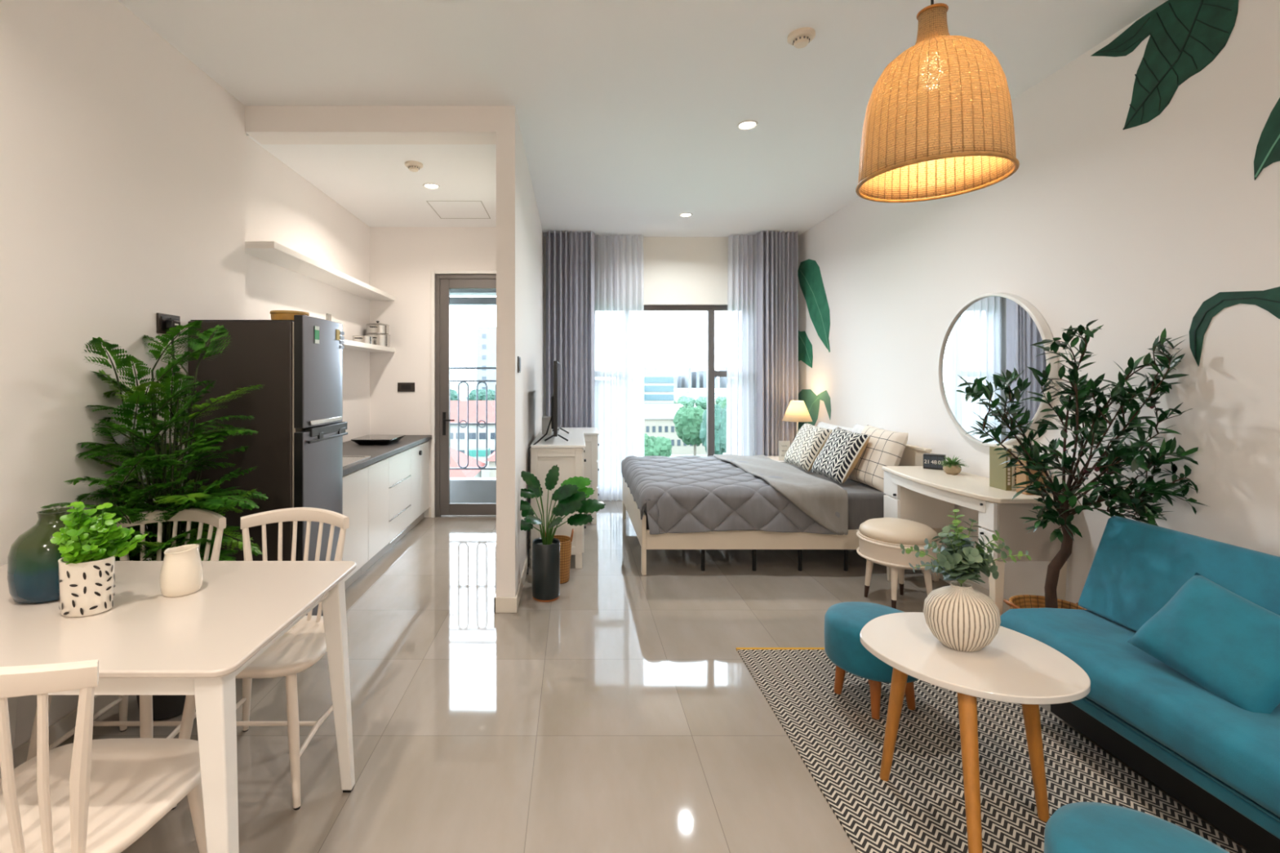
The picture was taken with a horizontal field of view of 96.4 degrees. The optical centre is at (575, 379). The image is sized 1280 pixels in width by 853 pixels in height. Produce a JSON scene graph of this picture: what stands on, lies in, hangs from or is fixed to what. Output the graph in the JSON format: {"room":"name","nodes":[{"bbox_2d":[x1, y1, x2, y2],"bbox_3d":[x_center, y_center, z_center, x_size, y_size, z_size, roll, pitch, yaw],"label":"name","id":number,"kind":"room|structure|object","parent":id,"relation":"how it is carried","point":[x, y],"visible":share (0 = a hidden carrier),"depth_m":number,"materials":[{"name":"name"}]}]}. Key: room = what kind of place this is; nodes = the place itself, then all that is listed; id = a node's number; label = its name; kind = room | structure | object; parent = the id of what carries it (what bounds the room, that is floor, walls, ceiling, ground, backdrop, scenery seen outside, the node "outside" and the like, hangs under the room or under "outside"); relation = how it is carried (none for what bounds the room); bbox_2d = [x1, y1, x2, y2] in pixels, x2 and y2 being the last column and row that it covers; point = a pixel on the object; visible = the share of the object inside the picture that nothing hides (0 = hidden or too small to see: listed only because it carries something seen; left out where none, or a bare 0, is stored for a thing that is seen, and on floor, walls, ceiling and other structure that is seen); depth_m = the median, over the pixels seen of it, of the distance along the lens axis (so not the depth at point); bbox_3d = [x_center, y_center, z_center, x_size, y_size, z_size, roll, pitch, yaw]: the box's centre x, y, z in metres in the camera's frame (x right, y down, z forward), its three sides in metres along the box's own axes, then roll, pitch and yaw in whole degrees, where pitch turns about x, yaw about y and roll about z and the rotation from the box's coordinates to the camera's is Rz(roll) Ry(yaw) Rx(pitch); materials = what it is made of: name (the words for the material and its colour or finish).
{"room":"studio apartment","nodes":[
{"label":"studio apartment","id":0,"kind":"room"},
{"bbox_2d":[0,0,244,748],"bbox_3d":[-2.128,-0.120,0.085,0.344,3.000,6.570,0,0,0],"label":"wall","id":1,"kind":"structure","parent":0,"point":[122,160],"depth_m":2.27,"materials":[{"name":"white paint"}]},
{"bbox_2d":[13,695,118,768],"bbox_3d":[-1.950,1.335,0.185,0.012,0.090,6.370,0,0,0],"label":"baseboard","id":2,"kind":"structure","parent":1,"relation":"attached to","point":[60,728],"depth_m":2.15,"materials":[{"name":"beige paint"}]},
{"bbox_2d":[155,312,180,335],"bbox_3d":[-1.948,-0.263,2.728,0.016,0.095,0.145,0,0,0],"label":"wall socket","id":3,"kind":"object","parent":1,"relation":"attached to","point":[161,318],"visible":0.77,"depth_m":2.68,"materials":[{"name":"grey plastic"}]},
{"bbox_2d":[244,105,496,144],"bbox_3d":[-1.212,-1.542,3.460,1.488,0.155,0.180,0,0,0],"label":"beam","id":4,"kind":"structure","parent":1,"relation":"attached to","point":[267,124],"depth_m":3.37,"materials":[{"name":"white paint"}]},
{"bbox_2d":[244,132,369,442],"bbox_3d":[-2.175,-0.120,4.610,0.250,3.000,2.480,0,0,0],"label":"wall","id":5,"kind":"structure","parent":0,"point":[282,206],"depth_m":4.34,"materials":[{"name":"white paint"}]},
{"bbox_2d":[244,240,395,300],"bbox_3d":[-1.925,-0.804,4.540,0.250,0.042,2.280,0,0,0],"label":"wall shelf","id":6,"kind":"object","parent":5,"relation":"attached to","point":[271,251],"visible":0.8,"depth_m":4.04,"materials":[{"name":"white paint"}]},
{"bbox_2d":[342,339,395,352],"bbox_3d":[-1.925,-0.289,4.815,0.250,0.042,1.730,0,0,0],"label":"wall shelf","id":7,"kind":"object","parent":5,"relation":"attached to","point":[348,344],"visible":0.51,"depth_m":5.06,"materials":[{"name":"white paint"}]},
{"bbox_2d":[364,333,390,346],"bbox_3d":[-1.910,-0.390,5.500,0.241,0.160,0.252,0,0,43],"label":"cooking pot","id":8,"kind":"object","parent":7,"relation":"on","point":[379,339],"visible":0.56,"depth_m":5.41,"materials":[{"name":"silver metal"}]},
{"bbox_2d":[365,320,389,333],"bbox_3d":[-1.910,-0.498,5.500,0.220,0.130,0.244,0,0,40],"label":"cooking pot","id":9,"kind":"object","parent":8,"relation":"on","point":[377,327],"visible":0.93,"depth_m":5.41,"materials":[{"name":"silver metal"}]},
{"bbox_2d":[246,133,496,226],"bbox_3d":[-1.259,-1.570,4.615,1.582,0.100,2.130,0,0,0],"label":"ceiling","id":10,"kind":"structure","parent":0,"point":[374,183],"depth_m":4.34,"materials":[{"name":"white paint"}]},
{"bbox_2d":[369,226,496,517],"bbox_3d":[-1.259,-0.120,5.765,1.582,3.000,0.170,0,0,0],"label":"wall","id":11,"kind":"structure","parent":0,"point":[402,260],"depth_m":5.68,"materials":[{"name":"white paint"}]},
{"bbox_2d":[431,271,496,517],"bbox_3d":[-0.958,0.150,5.713,0.955,2.460,0.133,0,0,0],"label":"door","id":12,"kind":"structure","parent":11,"relation":"in","point":[442,282],"depth_m":5.70,"materials":[{"name":"grey paint"}]},
{"bbox_2d":[449,288,496,295],"bbox_3d":[-1.385,-1.150,6.230,1.830,0.440,0.220,0,0,0],"label":"lintel","id":13,"kind":"object","parent":12,"relation":"in","point":[452,291],"depth_m":6.12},
{"bbox_2d":[496,105,543,596],"bbox_3d":[-0.412,-0.120,5.025,0.112,3.000,3.310,0,0,0],"label":"wall partition","id":14,"kind":"structure","parent":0,"point":[519,232],"depth_m":3.37,"materials":[{"name":"white paint"}]},
{"bbox_2d":[449,297,496,305],"bbox_3d":[-1.335,-0.830,6.050,1.730,0.080,0.060,0,0,0],"label":"rail","id":15,"kind":"object","parent":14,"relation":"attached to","point":[453,300],"visible":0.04,"depth_m":6.02,"materials":[{"name":"grey metal"}]},
{"bbox_2d":[493,542,530,613],"bbox_3d":[-0.412,1.335,4.918,0.136,0.090,3.125,0,0,0],"label":"baseboard","id":16,"kind":"structure","parent":14,"relation":"attached to","point":[501,604],"depth_m":3.35,"materials":[{"name":"beige paint"}]},
{"bbox_2d":[543,236,728,500],"bbox_3d":[1.087,-0.120,6.580,2.886,3.000,0.200,0,0,0],"label":"wall","id":17,"kind":"structure","parent":0,"point":[677,270],"depth_m":6.48,"materials":[{"name":"white paint"}]},
{"bbox_2d":[644,305,727,456],"bbox_3d":[1.075,0.215,6.562,1.810,2.130,0.075,0,0,0],"label":"window","id":18,"kind":"structure","parent":17,"relation":"in","point":[711,373],"depth_m":6.53,"materials":[{"name":"brown metal"}]},
{"bbox_2d":[117,0,1166,236],"bbox_3d":[0.215,-1.680,1.740,5.030,0.120,9.880,0,0,0],"label":"ceiling","id":19,"kind":"structure","parent":0,"point":[629,113],"depth_m":2.97,"materials":[{"name":"white paint"}]},
{"bbox_2d":[546,230,594,427],"bbox_3d":[-0.053,-0.128,6.258,0.541,2.975,0.170,0,0,-3],"label":"curtain","id":20,"kind":"object","parent":19,"relation":"hanging from","point":[570,256],"visible":0.68,"depth_m":6.26,"materials":[{"name":"grey fabric"}]},
{"bbox_2d":[594,234,644,501],"bbox_3d":[0.491,-0.128,6.381,0.587,2.975,0.109,0,0,0],"label":"sheer curtain","id":21,"kind":"object","parent":19,"relation":"hanging from","point":[619,287],"visible":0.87,"depth_m":6.39,"materials":[{"name":"white fabric"}]},
{"bbox_2d":[725,234,756,456],"bbox_3d":[1.883,-0.128,6.379,0.388,2.975,0.107,0,0,0],"label":"sheer curtain","id":22,"kind":"object","parent":19,"relation":"hanging from","point":[741,362],"visible":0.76,"depth_m":6.38,"materials":[{"name":"white fabric"}]},
{"bbox_2d":[756,230,798,456],"bbox_3d":[2.234,-0.128,6.255,0.452,2.975,0.179,0,0,0],"label":"curtain","id":23,"kind":"object","parent":19,"relation":"hanging from","point":[777,282],"visible":0.81,"depth_m":6.24,"materials":[{"name":"grey fabric"}]},
{"bbox_2d":[786,26,815,48],"bbox_3d":[1.065,-1.596,2.680,0.124,0.048,0.124,0,0,0],"label":"smoke detector","id":24,"kind":"object","parent":19,"relation":"attached to","point":[800,37],"visible":1,"depth_m":2.65,"materials":[{"name":"beige paint"}]},
{"bbox_2d":[855,0,1019,202],"bbox_3d":[1.067,-1.105,1.700,0.411,1.031,0.411,0,0,26],"label":"pendant lamp","id":25,"kind":"object","parent":19,"relation":"hanging from","point":[944,101],"visible":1,"depth_m":1.58,"materials":[{"name":"wicker"}]},
{"bbox_2d":[54,500,1252,852],"bbox_3d":[0.215,1.455,1.720,5.030,0.150,9.840,0,0,0],"label":"floor","id":26,"kind":"structure","parent":0,"point":[622,712],"depth_m":2.37,"materials":[{"name":"tile"}]},
{"bbox_2d":[0,659,206,852],"bbox_3d":[-1.115,0.948,1.238,0.462,0.864,0.483,0,0,0],"label":"dining chair","id":27,"kind":"object","parent":26,"relation":"on","point":[86,795],"visible":0.94,"depth_m":1.20,"materials":[{"name":"beige paint"}]},
{"bbox_2d":[26,507,226,761],"bbox_3d":[-1.575,0.948,2.057,0.462,0.864,0.483,0,0,0],"label":"dining chair","id":28,"kind":"object","parent":26,"relation":"on","point":[146,725],"visible":0.31,"depth_m":2.21,"materials":[{"name":"beige paint"}]},
{"bbox_2d":[40,320,267,720],"bbox_3d":[-1.607,0.568,2.349,0.687,1.624,0.760,0,0,0],"label":"feathery plant","id":29,"kind":"object","parent":26,"relation":"on","point":[157,457],"visible":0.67,"depth_m":2.30,"materials":[{"name":"green plant"}]},
{"bbox_2d":[0,560,355,852],"bbox_3d":[-1.345,1.005,1.601,1.200,0.750,0.749,0,0,0],"label":"dining table","id":30,"kind":"object","parent":26,"relation":"on","point":[149,642],"visible":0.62,"depth_m":1.45,"materials":[{"name":"beige wood"}]},
{"bbox_2d":[7,507,73,603],"bbox_3d":[-1.525,0.508,1.670,0.202,0.244,0.202,0,0,0],"label":"bottle vase","id":31,"kind":"object","parent":30,"relation":"on","point":[33,564],"visible":0.67,"depth_m":1.58,"materials":[{"name":"teal ceramic"}]},
{"bbox_2d":[50,501,147,617],"bbox_3d":[-1.322,0.481,1.561,0.206,0.297,0.191,0,0,31],"label":"potted plant","id":32,"kind":"object","parent":30,"relation":"on","point":[89,547],"visible":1,"depth_m":1.52,"materials":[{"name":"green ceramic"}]},
{"bbox_2d":[160,544,203,597],"bbox_3d":[-1.165,0.564,1.685,0.106,0.132,0.106,0,0,0],"label":"milk jug","id":33,"kind":"object","parent":30,"relation":"on","point":[181,574],"visible":1,"depth_m":1.65,"materials":[{"name":"beige ceramic"}]},
{"bbox_2d":[170,506,349,810],"bbox_3d":[-1.095,0.948,2.057,0.462,0.864,0.483,0,0,0],"label":"dining chair","id":34,"kind":"object","parent":26,"relation":"on","point":[304,644],"visible":0.5,"depth_m":2.02,"materials":[{"name":"beige paint"}]},
{"bbox_2d":[187,315,347,616],"bbox_3d":[-1.631,0.530,3.094,0.597,1.700,0.532,0,0,0],"label":"refrigerator","id":35,"kind":"object","parent":26,"relation":"on","point":[296,449],"visible":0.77,"depth_m":2.83,"materials":[{"name":"grey metal"}]},
{"bbox_2d":[270,310,309,319],"bbox_3d":[-1.545,-0.331,3.080,0.192,0.070,0.192,0,0,0],"label":"box","id":36,"kind":"object","parent":35,"relation":"on","point":[275,314],"visible":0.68,"depth_m":3.00,"materials":[{"name":"orange wood"}]},
{"bbox_2d":[342,466,368,589],"bbox_3d":[-1.748,0.990,3.710,0.585,0.780,0.578,0,0,0],"label":"base cabinet","id":37,"kind":"object","parent":26,"relation":"on","point":[355,484],"visible":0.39,"depth_m":3.80,"materials":[{"name":"white paint"}]},
{"bbox_2d":[342,435,431,475],"bbox_3d":[-1.738,0.578,4.550,0.625,0.040,2.260,0,0,0],"label":"countertop","id":38,"kind":"structure","parent":37,"relation":"on","point":[377,453],"depth_m":4.52,"materials":[{"name":"grey stone"}]},
{"bbox_2d":[342,455,370,466],"bbox_3d":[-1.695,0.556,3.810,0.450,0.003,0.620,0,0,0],"label":"sink","id":39,"kind":"object","parent":38,"relation":"in","point":[347,460],"visible":0.27,"depth_m":3.96,"materials":[{"name":"silver metal"}]},
{"bbox_2d":[351,435,404,444],"bbox_3d":[-1.710,0.532,4.960,0.345,0.052,0.414,0,0,0],"label":"induction hob","id":40,"kind":"object","parent":38,"relation":"in","point":[367,439],"visible":1,"depth_m":4.81,"materials":[{"name":"black glass"}]},
{"bbox_2d":[360,457,388,575],"bbox_3d":[-1.748,0.990,4.220,0.585,0.780,0.438,0,0,0],"label":"base cabinet","id":41,"kind":"object","parent":26,"relation":"on","point":[378,472],"visible":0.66,"depth_m":4.21,"materials":[{"name":"white paint"}]},
{"bbox_2d":[382,448,410,555],"bbox_3d":[-1.746,0.990,4.740,0.589,0.780,0.598,0,0,0],"label":"base cabinet","id":42,"kind":"object","parent":26,"relation":"on","point":[399,464],"visible":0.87,"depth_m":4.70,"materials":[{"name":"white paint"}]},
{"bbox_2d":[404,444,422,534],"bbox_3d":[-1.738,0.990,5.200,0.603,0.780,0.318,0,0,0],"label":"base cabinet","id":43,"kind":"object","parent":26,"relation":"on","point":[415,452],"visible":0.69,"depth_m":5.19,"materials":[{"name":"white paint"}]},
{"bbox_2d":[415,440,428,524],"bbox_3d":[-1.748,0.990,5.510,0.585,0.780,0.298,0,0,0],"label":"base cabinet","id":44,"kind":"object","parent":26,"relation":"on","point":[424,446],"visible":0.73,"depth_m":5.49,"materials":[{"name":"white paint"}]},
{"bbox_2d":[532,537,559,600],"bbox_3d":[-0.185,1.196,3.600,0.178,0.344,0.178,0,0,0],"label":"pot","id":45,"kind":"object","parent":26,"relation":"on","point":[545,552],"depth_m":3.53,"materials":[{"name":"black ceramic"}]},
{"bbox_2d":[530,431,586,568],"bbox_3d":[-0.120,0.930,4.700,0.409,0.900,1.144,0,0,0],"label":"console","id":46,"kind":"object","parent":26,"relation":"on","point":[568,455],"visible":0.59,"depth_m":4.15,"materials":[{"name":"white paint"}]},
{"bbox_2d":[544,360,568,441],"bbox_3d":[-0.145,0.172,4.680,0.187,0.615,0.960,0,0,0],"label":"television","id":47,"kind":"object","parent":46,"relation":"on","point":[556,397],"visible":0.97,"depth_m":4.30,"materials":[{"name":"black plastic"}]},
{"bbox_2d":[544,528,573,583],"bbox_3d":[-0.115,1.202,3.900,0.211,0.356,0.184,0,0,0],"label":"wicker basket","id":48,"kind":"object","parent":26,"relation":"on","point":[566,541],"visible":0.57,"depth_m":3.84,"materials":[{"name":"wicker"}]},
{"bbox_2d":[520,464,605,602],"bbox_3d":[-0.071,0.958,3.562,0.538,0.843,0.434,0,0,0],"label":"potted plant","id":49,"kind":"object","parent":26,"relation":"on","point":[572,494],"visible":1,"depth_m":3.54,"materials":[{"name":"green plant"}]},
{"bbox_2d":[559,427,599,524],"bbox_3d":[-0.044,0.945,5.690,0.562,0.870,0.604,0,0,0],"label":"dresser","id":50,"kind":"object","parent":26,"relation":"on","point":[591,469],"visible":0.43,"depth_m":5.41,"materials":[{"name":"white paint"}]},
{"bbox_2d":[767,456,784,462],"bbox_3d":[2.252,1.105,5.920,0.495,0.550,0.440,0,0,0],"label":"nightstand","id":51,"kind":"object","parent":26,"relation":"on","point":[774,458],"visible":0.02,"depth_m":5.96,"materials":[{"name":"white paint"}]},
{"bbox_2d":[782,400,812,434],"bbox_3d":[2.310,0.527,5.920,0.296,0.605,0.296,0,0,0],"label":"table lamp","id":52,"kind":"object","parent":51,"relation":"on","point":[797,411],"visible":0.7,"depth_m":5.84,"materials":[{"name":"beige fabric"}]},
{"bbox_2d":[622,444,932,575],"bbox_3d":[1.488,0.935,4.830,2.035,0.890,1.680,0,0,0],"label":"bed","id":53,"kind":"object","parent":26,"relation":"on","point":[913,455],"visible":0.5,"depth_m":4.00,"materials":[{"name":"beige paint"}]},
{"bbox_2d":[644,462,885,529],"bbox_3d":[1.482,0.977,4.830,1.945,0.323,1.590,0,0,0],"label":"mattress","id":54,"kind":"object","parent":53,"relation":"on","point":[865,503],"visible":0.05,"depth_m":4.04,"materials":[{"name":"grey fabric"}]},
{"bbox_2d":[621,453,848,535],"bbox_3d":[1.172,0.904,4.792,1.434,0.356,1.752,0,0,0],"label":"comforter","id":55,"kind":"object","parent":54,"relation":"on","point":[683,494],"visible":1,"depth_m":3.97,"materials":[{"name":"grey fabric"}]},
{"bbox_2d":[784,422,831,471],"bbox_3d":[2.059,0.598,5.050,0.282,0.388,0.417,0,0,0],"label":"cushion","id":56,"kind":"object","parent":54,"relation":"on","point":[810,440],"visible":0.87,"depth_m":4.94,"materials":[{"name":"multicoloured fabric"}]},
{"bbox_2d":[811,426,870,484],"bbox_3d":[2.088,0.595,4.500,0.287,0.398,0.427,0,0,0],"label":"cushion","id":57,"kind":"object","parent":54,"relation":"on","point":[842,450],"visible":1,"depth_m":4.39,"materials":[{"name":"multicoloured fabric"}]},
{"bbox_2d":[847,425,908,492],"bbox_3d":[2.284,0.595,4.330,0.271,0.458,0.466,0,0,0],"label":"cushion","id":58,"kind":"object","parent":54,"relation":"on","point":[884,447],"visible":0.76,"depth_m":4.20,"materials":[{"name":"beige fabric"}]},
{"bbox_2d":[856,517,942,608],"bbox_3d":[1.985,1.126,3.500,0.457,0.510,0.457,0,0,0],"label":"vanity stool","id":59,"kind":"object","parent":26,"relation":"on","point":[880,540],"visible":0.88,"depth_m":3.37,"materials":[{"name":"beige"}]},
{"bbox_2d":[858,517,939,545],"bbox_3d":[1.985,0.918,3.500,0.430,0.094,0.430,0,0,0],"label":"seat cushion","id":60,"kind":"object","parent":59,"relation":"on","point":[882,531],"depth_m":3.38,"materials":[{"name":"beige fabric"}]},
{"bbox_2d":[882,466,1069,616],"bbox_3d":[2.287,0.990,3.390,0.455,0.780,1.080,0,0,0],"label":"desk","id":61,"kind":"object","parent":26,"relation":"on","point":[917,494],"visible":0.68,"depth_m":3.01,"materials":[{"name":"beige paint"}]},
{"bbox_2d":[923,453,946,470],"bbox_3d":[2.399,0.551,3.799,0.124,0.098,0.068,0,0,38],"label":"clock","id":62,"kind":"object","parent":61,"relation":"on","point":[930,460],"visible":0.8,"depth_m":3.78,"materials":[{"name":"black plastic"}]},
{"bbox_2d":[937,456,969,474],"bbox_3d":[2.387,0.540,3.600,0.181,0.120,0.175,0,0,-14],"label":"potted succulent","id":63,"kind":"object","parent":61,"relation":"on","point":[951,466],"visible":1,"depth_m":3.58,"materials":[{"name":"green plant"}]},
{"bbox_2d":[942,464,961,474],"bbox_3d":[2.385,0.569,3.600,0.100,0.062,0.100,0,0,0],"label":"pot","id":64,"kind":"object","parent":63,"relation":"attached to","point":[948,468],"depth_m":3.56,"materials":[{"name":"beige ceramic"}]},
{"bbox_2d":[989,446,1011,490],"bbox_3d":[2.331,0.487,3.119,0.030,0.225,0.123,0,0,0],"label":"book","id":65,"kind":"object","parent":61,"relation":"on","point":[1000,477],"visible":0.81,"depth_m":3.10,"materials":[{"name":"yellow paper"}]},
{"bbox_2d":[1016,459,1046,494],"bbox_3d":[2.388,0.509,2.980,0.109,0.182,0.074,0,0,0],"label":"wooden box","id":66,"kind":"object","parent":61,"relation":"on","point":[1021,477],"visible":0.18,"depth_m":2.96,"materials":[{"name":"beige wood"}]},
{"bbox_2d":[736,647,1248,852],"bbox_3d":[1.386,1.375,1.903,1.132,0.010,2.005,0,0,0],"label":"chevron rug","id":67,"kind":"object","parent":26,"relation":"on","point":[920,808],"visible":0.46,"depth_m":2.02,"materials":[{"name":"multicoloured carpet"}]},
{"bbox_2d":[824,601,919,719],"bbox_3d":[1.275,1.187,2.430,0.388,0.372,0.388,0,0,0],"label":"footstool","id":68,"kind":"object","parent":67,"relation":"on","point":[844,622],"visible":0.62,"depth_m":2.36,"materials":[{"name":"teal fabric"}]},
{"bbox_2d":[859,612,1090,852],"bbox_3d":[1.273,1.128,1.859,0.588,0.496,0.583,0,0,-15],"label":"coffee table","id":69,"kind":"object","parent":67,"relation":"on","point":[1015,667],"visible":0.91,"depth_m":1.75,"materials":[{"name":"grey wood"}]},
{"bbox_2d":[923,582,1000,652],"bbox_3d":[1.272,0.778,1.875,0.225,0.203,0.180,0,0,0],"label":"ribbed vase","id":70,"kind":"object","parent":69,"relation":"on","point":[963,618],"visible":0.98,"depth_m":1.82,"materials":[{"name":"ceramic"}]},
{"bbox_2d":[900,509,1031,586],"bbox_3d":[1.271,0.586,1.878,0.416,0.309,0.145,0,0,0],"label":"plant","id":71,"kind":"object","parent":70,"relation":"in","point":[959,562],"visible":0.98,"depth_m":1.86,"materials":[{"name":"green plant"}]},
{"bbox_2d":[1044,801,1229,852],"bbox_3d":[1.235,1.187,1.195,0.388,0.372,0.388,0,0,0],"label":"footstool","id":72,"kind":"object","parent":67,"relation":"on","point":[1086,827],"visible":1,"depth_m":1.26,"materials":[{"name":"teal fabric"}]},
{"bbox_2d":[1003,595,1085,609],"bbox_3d":[2.235,1.209,2.665,0.347,0.342,0.328,0,0,43],"label":"basket planter","id":73,"kind":"object","parent":26,"relation":"on","point":[1018,602],"visible":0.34,"depth_m":2.80,"materials":[{"name":"wicker"}]},
{"bbox_2d":[956,319,1207,608],"bbox_3d":[2.187,0.515,2.500,0.825,1.530,0.733,0,0,37],"label":"tree","id":74,"kind":"object","parent":73,"relation":"in","point":[1109,461],"visible":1,"depth_m":2.50,"materials":[{"name":"green plant"}]},
{"bbox_2d":[1000,515,1279,852],"bbox_3d":[2.026,0.973,1.465,0.563,0.813,1.810,0,0,0],"label":"sofa","id":75,"kind":"object","parent":26,"relation":"on","point":[1220,759],"visible":0.8,"depth_m":1.86,"materials":[{"name":"teal fabric"}]},
{"bbox_2d":[1127,572,1279,714],"bbox_3d":[2.004,0.815,1.755,0.264,0.335,0.371,0,0,0],"label":"cushion","id":76,"kind":"object","parent":75,"relation":"on","point":[1228,644],"visible":0.96,"depth_m":1.73,"materials":[{"name":"teal fabric"}]},
{"bbox_2d":[797,0,1279,604],"bbox_3d":[2.630,-0.120,1.740,0.200,3.000,9.880,0,0,0],"label":"wall","id":77,"kind":"structure","parent":0,"point":[1131,230],"depth_m":2.72,"materials":[{"name":"white paint"}]},
{"bbox_2d":[798,330,813,368],"bbox_3d":[2.526,-0.343,6.261,0.005,0.449,0.418,0,0,0],"label":"leaf","id":78,"kind":"object","parent":77,"relation":"attached to","point":[805,353],"visible":0.85,"depth_m":6.25,"materials":[{"name":"green"}]},
{"bbox_2d":[797,258,830,352],"bbox_3d":[2.526,-0.787,6.055,0.005,1.044,0.830,0,0,0],"label":"leaf","id":79,"kind":"object","parent":77,"relation":"attached to","point":[810,277],"visible":0.99,"depth_m":5.97,"materials":[{"name":"green paint"}]},
{"bbox_2d":[798,389,831,431],"bbox_3d":[2.526,0.415,6.046,0.005,0.610,0.848,0,0,0],"label":"leaf","id":80,"kind":"object","parent":77,"relation":"attached to","point":[811,401],"visible":0.7,"depth_m":6.03,"materials":[{"name":"green"}]},
{"bbox_2d":[931,571,1009,613],"bbox_3d":[2.524,1.335,1.740,0.012,0.090,9.480,0,0,0],"label":"baseboard","id":81,"kind":"structure","parent":77,"relation":"attached to","point":[1006,607],"depth_m":3.55,"materials":[{"name":"beige paint"}]},
{"bbox_2d":[937,293,1057,446],"bbox_3d":[2.504,-0.055,3.440,0.048,0.924,0.924,0,0,0],"label":"round mirror","id":82,"kind":"object","parent":77,"relation":"attached to","point":[991,333],"visible":0.8,"depth_m":3.41,"materials":[{"name":"white paint"}]},
{"bbox_2d":[1090,0,1238,129],"bbox_3d":[2.526,-1.375,2.478,0.005,0.481,0.624,0,0,0],"label":"leaf","id":83,"kind":"object","parent":77,"relation":"attached to","point":[1186,36],"visible":1,"depth_m":2.42,"materials":[{"name":"teal paint"}]},
{"bbox_2d":[1189,286,1279,366],"bbox_3d":[2.526,-0.196,2.120,0.005,0.290,0.441,0,0,0],"label":"leaf","id":84,"kind":"object","parent":77,"relation":"attached to","point":[1268,300],"visible":1,"depth_m":2.23,"materials":[{"name":"teal"}]},
{"bbox_2d":[1253,97,1279,180],"bbox_3d":[2.526,-0.890,2.009,0.005,0.300,0.218,0,0,0],"label":"leaf","id":85,"kind":"object","parent":77,"relation":"attached to","point":[1268,148],"visible":1,"depth_m":2.07,"materials":[{"name":"green paint"}]},
{"label":"outside","id":86,"kind":"structure","parent":0,"visible":0},
{"bbox_2d":[449,382,726,457],"bbox_3d":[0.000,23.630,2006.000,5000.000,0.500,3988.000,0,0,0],"label":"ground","id":87,"kind":"structure","parent":86,"point":[721,392],"depth_m":1157.66,"materials":[{"name":"white"}]},
{"bbox_2d":[449,447,485,477],"bbox_3d":[-21.100,16.480,85.000,13.400,13.800,15.600,0,0,0],"label":"house","id":88,"kind":"structure","parent":87,"relation":"on","point":[454,453],"depth_m":83.11,"materials":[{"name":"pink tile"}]},
{"bbox_2d":[450,400,494,477],"bbox_3d":[-25.000,14.080,127.000,39.600,18.600,19.600,0,0,0],"label":"school building","id":89,"kind":"structure","parent":87,"relation":"on","point":[454,404],"depth_m":118.00,"materials":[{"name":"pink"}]},
{"bbox_2d":[466,388,494,400],"bbox_3d":[-33.392,13.433,202.397,11.260,19.901,10.100,0,0,0],"label":"broadleaf tree","id":90,"kind":"object","parent":87,"relation":"on","point":[482,393],"visible":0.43,"depth_m":198.80,"materials":[{"name":"green plant"}]},
{"bbox_2d":[476,326,496,390],"bbox_3d":[-36.000,-2.120,314.940,32.000,51.000,30.120,0,0,0],"label":"tower block","id":91,"kind":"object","parent":87,"relation":"on","point":[486,335],"visible":0.13,"depth_m":300.01,"materials":[{"name":"grey concrete"}]},
{"bbox_2d":[644,433,671,457],"bbox_3d":[17.605,17.867,132.035,9.911,11.041,8.063,0,0,0],"label":"broadleaf tree","id":92,"kind":"object","parent":87,"relation":"on","point":[653,446],"visible":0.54,"depth_m":129.44,"materials":[{"name":"green plant"}]},
{"bbox_2d":[644,367,674,404],"bbox_3d":[35.300,8.780,294.750,26.600,29.200,30.500,0,0,0],"label":"office building","id":93,"kind":"structure","parent":87,"relation":"on","point":[658,388],"depth_m":279.50,"materials":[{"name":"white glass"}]},
{"bbox_2d":[644,404,706,453],"bbox_3d":[23.500,15.730,186.000,36.600,15.300,19.600,0,0,0],"label":"school building","id":94,"kind":"structure","parent":87,"relation":"on","point":[658,418],"depth_m":177.01,"materials":[{"name":"grey"}]},
{"bbox_2d":[680,367,691,388],"bbox_3d":[292.969,-3.523,1505.443,7.489,53.806,109.114,0,0,0],"label":"high rise","id":95,"kind":"structure","parent":87,"relation":"on","point":[686,372],"depth_m":1483.57,"materials":[{"name":"grey concrete"}]},
{"bbox_2d":[672,404,705,455],"bbox_3d":[31.422,15.087,149.589,11.082,16.597,9.651,0,0,0],"label":"broadleaf tree","id":96,"kind":"object","parent":87,"relation":"on","point":[687,420],"visible":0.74,"depth_m":146.53,"materials":[{"name":"green plant"}]},
{"bbox_2d":[699,404,726,454],"bbox_3d":[34.460,14.580,134.264,10.636,17.609,8.707,0,0,0],"label":"broadleaf tree","id":97,"kind":"object","parent":87,"relation":"on","point":[720,414],"visible":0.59,"depth_m":131.38,"materials":[{"name":"green plant"}]},
{"bbox_3d":[-1.385,1.490,6.135,1.830,0.180,0.570,0,0,0],"label":"floor","id":98,"kind":"structure","parent":0,"visible":0},
{"bbox_2d":[449,477,496,502],"bbox_3d":[-1.385,1.245,6.220,1.830,0.310,0.160,0,0,0],"label":"curb","id":99,"kind":"object","parent":98,"relation":"on","point":[462,490],"visible":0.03,"depth_m":6.14,"materials":[{"name":"grey concrete"}]},
{"bbox_2d":[449,367,496,469],"bbox_3d":[-1.365,0.479,6.222,1.780,1.222,0.030,0,0,0],"label":"balcony railing","id":100,"kind":"object","parent":99,"relation":"on","point":[459,423],"visible":0.28,"depth_m":6.21,"materials":[{"name":"grey metal"}]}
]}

